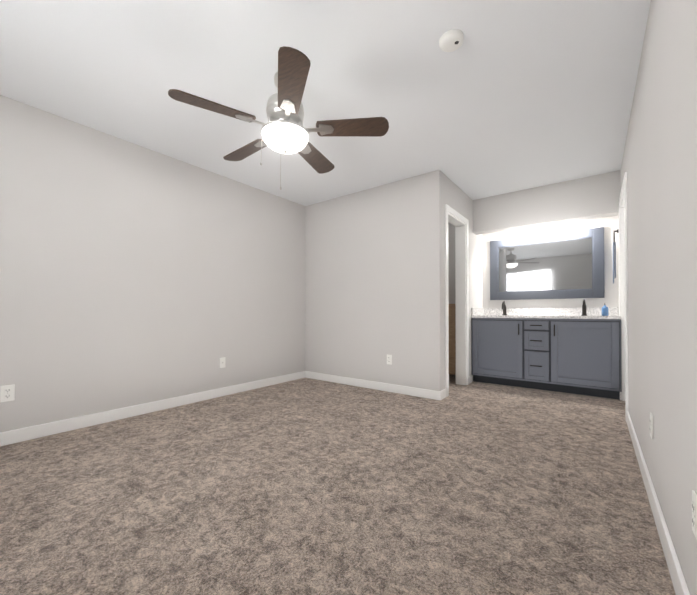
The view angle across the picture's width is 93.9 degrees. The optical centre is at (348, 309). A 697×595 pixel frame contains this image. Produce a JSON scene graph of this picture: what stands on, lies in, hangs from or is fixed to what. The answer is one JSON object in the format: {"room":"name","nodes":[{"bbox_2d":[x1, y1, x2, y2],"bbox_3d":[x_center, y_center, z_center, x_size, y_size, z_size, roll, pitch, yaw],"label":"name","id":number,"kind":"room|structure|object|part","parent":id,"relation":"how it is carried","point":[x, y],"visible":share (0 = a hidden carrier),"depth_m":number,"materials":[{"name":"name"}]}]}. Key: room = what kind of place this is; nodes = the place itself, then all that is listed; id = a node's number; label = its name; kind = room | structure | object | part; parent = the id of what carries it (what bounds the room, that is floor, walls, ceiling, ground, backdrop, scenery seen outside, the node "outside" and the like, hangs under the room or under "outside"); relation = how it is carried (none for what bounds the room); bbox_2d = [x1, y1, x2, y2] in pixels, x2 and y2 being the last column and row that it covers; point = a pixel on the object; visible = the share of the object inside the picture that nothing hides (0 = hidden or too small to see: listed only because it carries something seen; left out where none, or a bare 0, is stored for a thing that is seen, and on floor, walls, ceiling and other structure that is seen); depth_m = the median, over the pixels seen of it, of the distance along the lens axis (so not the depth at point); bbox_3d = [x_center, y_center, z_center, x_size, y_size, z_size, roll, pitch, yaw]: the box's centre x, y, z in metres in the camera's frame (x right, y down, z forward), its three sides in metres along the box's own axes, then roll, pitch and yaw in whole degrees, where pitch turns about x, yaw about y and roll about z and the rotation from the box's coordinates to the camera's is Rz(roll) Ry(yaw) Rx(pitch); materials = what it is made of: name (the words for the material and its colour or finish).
{"room":"empty bedroom","nodes":[
{"label":"empty bedroom","id":0,"kind":"room"},
{"bbox_2d":[0,95,304,431],"bbox_3d":[-1.323,-0.267,3.800,0.120,2.440,5.730,0,0,37],"label":"wall","id":1,"kind":"structure","parent":0,"point":[132,274],"depth_m":2.87,"materials":[{"name":"paint"}]},
{"bbox_2d":[0,384,14,401],"bbox_3d":[-2.390,0.583,2.280,0.010,0.114,0.070,0,0,37],"label":"electrical outlet","id":2,"kind":"object","parent":1,"relation":"attached to","point":[7,392],"visible":1,"depth_m":2.28,"materials":[{"name":"white plastic"}]},
{"bbox_2d":[0,371,303,446],"bbox_3d":[-1.767,0.901,3.093,0.018,0.095,3.840,0,0,37],"label":"baseboard","id":3,"kind":"structure","parent":1,"relation":"attached to","point":[84,421],"depth_m":2.85,"materials":[{"name":"white wood"}]},
{"bbox_2d":[220,357,224,367],"bbox_3d":[-1.390,0.582,3.595,0.014,0.114,0.070,0,0,37],"label":"electrical outlet","id":4,"kind":"object","parent":1,"relation":"attached to","point":[222,362],"visible":1,"depth_m":3.59,"materials":[{"name":"white plastic"}]},
{"bbox_2d":[0,0,650,205],"bbox_3d":[0.561,-1.546,2.379,5.210,0.100,6.090,0,0,37],"label":"ceiling","id":5,"kind":"structure","parent":0,"point":[507,96],"depth_m":2.11,"materials":[{"name":"paint"}]},
{"bbox_2d":[168,46,388,189],"bbox_3d":[-0.442,-1.105,2.134,1.234,0.784,1.275,0,0,37],"label":"fan","id":6,"kind":"object","parent":5,"relation":"hanging from","point":[284,130],"visible":1,"depth_m":2.00,"materials":[{"name":"brown wood"}]},
{"bbox_3d":[-0.407,-1.068,2.100,0.296,0.115,0.296,0,0,37],"label":"lamp shade","id":7,"kind":"part","parent":6,"relation":"part of","materials":[{"name":"white glass"}]},
{"bbox_2d":[439,29,463,51],"bbox_3d":[0.569,-1.481,1.802,0.132,0.036,0.132,0,0,37],"label":"smoke detector","id":8,"kind":"object","parent":5,"relation":"attached to","point":[451,40],"visible":1,"depth_m":1.77,"materials":[{"name":"white plastic"}]},
{"bbox_2d":[0,374,675,594],"bbox_3d":[0.561,0.994,2.363,5.210,0.100,6.090,0,0,37],"label":"floor","id":9,"kind":"structure","parent":0,"point":[305,486],"depth_m":1.61,"materials":[{"name":"carpet"}]},
{"bbox_2d":[449,304,455,374],"bbox_3d":[1.317,0.437,4.898,0.956,1.045,0.534,0,0,37],"label":"dresser","id":10,"kind":"object","parent":9,"relation":"on","point":[452,358],"depth_m":4.51,"materials":[{"name":"brown wood"}]},
{"bbox_2d":[471,316,621,399],"bbox_3d":[2.386,0.527,4.045,1.522,0.855,0.600,0,0,37],"label":"bathroom vanity","id":11,"kind":"object","parent":9,"relation":"on","point":[572,350],"depth_m":3.77,"materials":[{"name":"grey wood"}]},
{"bbox_2d":[503,301,506,315],"bbox_3d":[2.123,-0.027,4.447,0.064,0.196,0.165,0,0,37],"label":"faucet","id":12,"kind":"object","parent":11,"relation":"on","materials":[{"name":"black metal"}]},
{"bbox_2d":[579,300,586,315],"bbox_3d":[2.833,-0.030,3.910,0.064,0.196,0.165,0,0,37],"label":"faucet","id":13,"kind":"object","parent":11,"relation":"on","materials":[{"name":"black metal"}]},
{"bbox_2d":[601,303,607,315],"bbox_3d":[2.960,-0.008,3.755,0.064,0.148,0.067,0,0,37],"label":"soap bottle","id":14,"kind":"object","parent":11,"relation":"on","point":[604,310],"visible":1,"depth_m":3.73,"materials":[{"name":"blue plastic"}]},
{"bbox_2d":[305,170,443,390],"bbox_3d":[0.211,-0.265,4.086,1.980,2.440,0.120,0,0,37],"label":"wall","id":15,"kind":"structure","parent":0,"point":[374,276],"depth_m":3.89,"materials":[{"name":"paint"}]},
{"bbox_2d":[304,371,443,399],"bbox_3d":[0.189,0.907,4.013,1.964,0.095,0.017,0,0,37],"label":"baseboard","id":16,"kind":"structure","parent":15,"relation":"attached to","point":[419,392],"depth_m":3.87,"materials":[{"name":"white wood"}]},
{"bbox_2d":[387,354,391,364],"bbox_3d":[0.476,0.578,3.798,0.070,0.114,0.010,0,0,37],"label":"electrical outlet","id":17,"kind":"object","parent":15,"relation":"attached to","point":[389,359],"visible":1,"depth_m":3.79,"materials":[{"name":"white plastic"}]},
{"bbox_2d":[444,174,482,388],"bbox_3d":[1.450,-0.265,4.182,0.120,2.440,1.530,0,0,37],"label":"wall","id":18,"kind":"structure","parent":0,"point":[458,199],"depth_m":4.29,"materials":[{"name":"paint"}]},
{"bbox_2d":[445,204,468,396],"bbox_3d":[1.248,-0.104,3.914,0.152,2.115,0.790,0,0,37],"label":"trim","id":19,"kind":"structure","parent":18,"relation":"attached to","point":[452,215],"depth_m":4.14,"materials":[{"name":"white wood"}]},
{"bbox_2d":[471,308,482,315],"bbox_3d":[1.795,0.023,4.512,0.020,0.100,0.536,0,0,37],"label":"backsplash","id":20,"kind":"structure","parent":18,"relation":"attached to","point":[474,311],"depth_m":4.42,"materials":[{"name":"white stone"}]},
{"bbox_2d":[448,215,618,315],"bbox_3d":[2.295,-0.262,4.576,4.710,2.440,0.120,0,0,37],"label":"wall","id":21,"kind":"structure","parent":0,"point":[609,224],"depth_m":4.22,"materials":[{"name":"paint"}]},
{"bbox_2d":[505,220,584,239],"bbox_3d":[2.515,-1.062,4.234,0.900,0.195,0.162,0,0,37],"label":"wall lamp","id":22,"kind":"object","parent":21,"relation":"attached to","point":[552,228],"visible":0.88,"depth_m":4.22,"materials":[{"name":"silver metal"}]},
{"bbox_2d":[490,227,604,299],"bbox_3d":[2.551,-0.569,4.286,1.290,0.850,0.032,0,0,37],"label":"mirror","id":23,"kind":"object","parent":21,"relation":"attached to","point":[561,265],"visible":1,"depth_m":4.23,"materials":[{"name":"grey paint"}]},
{"bbox_2d":[483,308,617,315],"bbox_3d":[2.561,0.021,4.280,1.522,0.100,0.020,0,0,37],"label":"backsplash","id":24,"kind":"structure","parent":21,"relation":"attached to","point":[486,311],"depth_m":4.22,"materials":[{"name":"white stone"}]},
{"bbox_2d":[473,170,620,234],"bbox_3d":[2.334,-1.266,3.988,1.530,0.440,0.160,0,0,37],"label":"wall","id":25,"kind":"structure","parent":0,"point":[591,197],"depth_m":3.85,"materials":[{"name":"paint"}]},
{"bbox_2d":[618,0,696,594],"bbox_3d":[1.533,-0.281,1.559,0.120,2.440,5.610,0,0,37],"label":"wall","id":26,"kind":"structure","parent":0,"point":[659,163],"depth_m":1.25,"materials":[{"name":"paint"}]},
{"bbox_2d":[613,229,618,283],"bbox_3d":[3.079,-0.620,3.746,0.052,0.623,0.170,0,0,37],"label":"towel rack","id":27,"kind":"object","parent":26,"relation":"attached to","point":[614,257],"visible":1,"depth_m":3.69,"materials":[{"name":"metal"}]},
{"bbox_2d":[619,172,627,417],"bbox_3d":[2.678,-0.109,3.081,0.136,2.115,0.930,0,0,37],"label":"door frame","id":28,"kind":"structure","parent":26,"relation":"attached to","point":[623,273],"depth_m":3.40,"materials":[{"name":"white wood"}]},
{"bbox_2d":[650,412,653,438],"bbox_3d":[1.474,0.563,1.585,0.010,0.114,0.070,0,0,37],"label":"electrical outlet","id":29,"kind":"object","parent":26,"relation":"attached to","point":[651,427],"visible":1,"depth_m":1.57,"materials":[{"name":"white plastic"}]},
{"bbox_2d":[626,411,689,594],"bbox_3d":[1.102,0.888,1.098,0.018,0.095,4.125,0,0,37],"label":"baseboard","id":30,"kind":"structure","parent":26,"relation":"attached to","point":[677,577],"depth_m":1.31,"materials":[{"name":"white wood"}]},
{"bbox_2d":[692,490,696,539],"bbox_3d":[0.945,0.562,0.886,0.010,0.114,0.070,0,0,37],"label":"electrical outlet","id":31,"kind":"object","parent":26,"relation":"attached to","point":[694,512],"visible":1,"depth_m":0.88,"materials":[{"name":"white plastic"}]}
]}

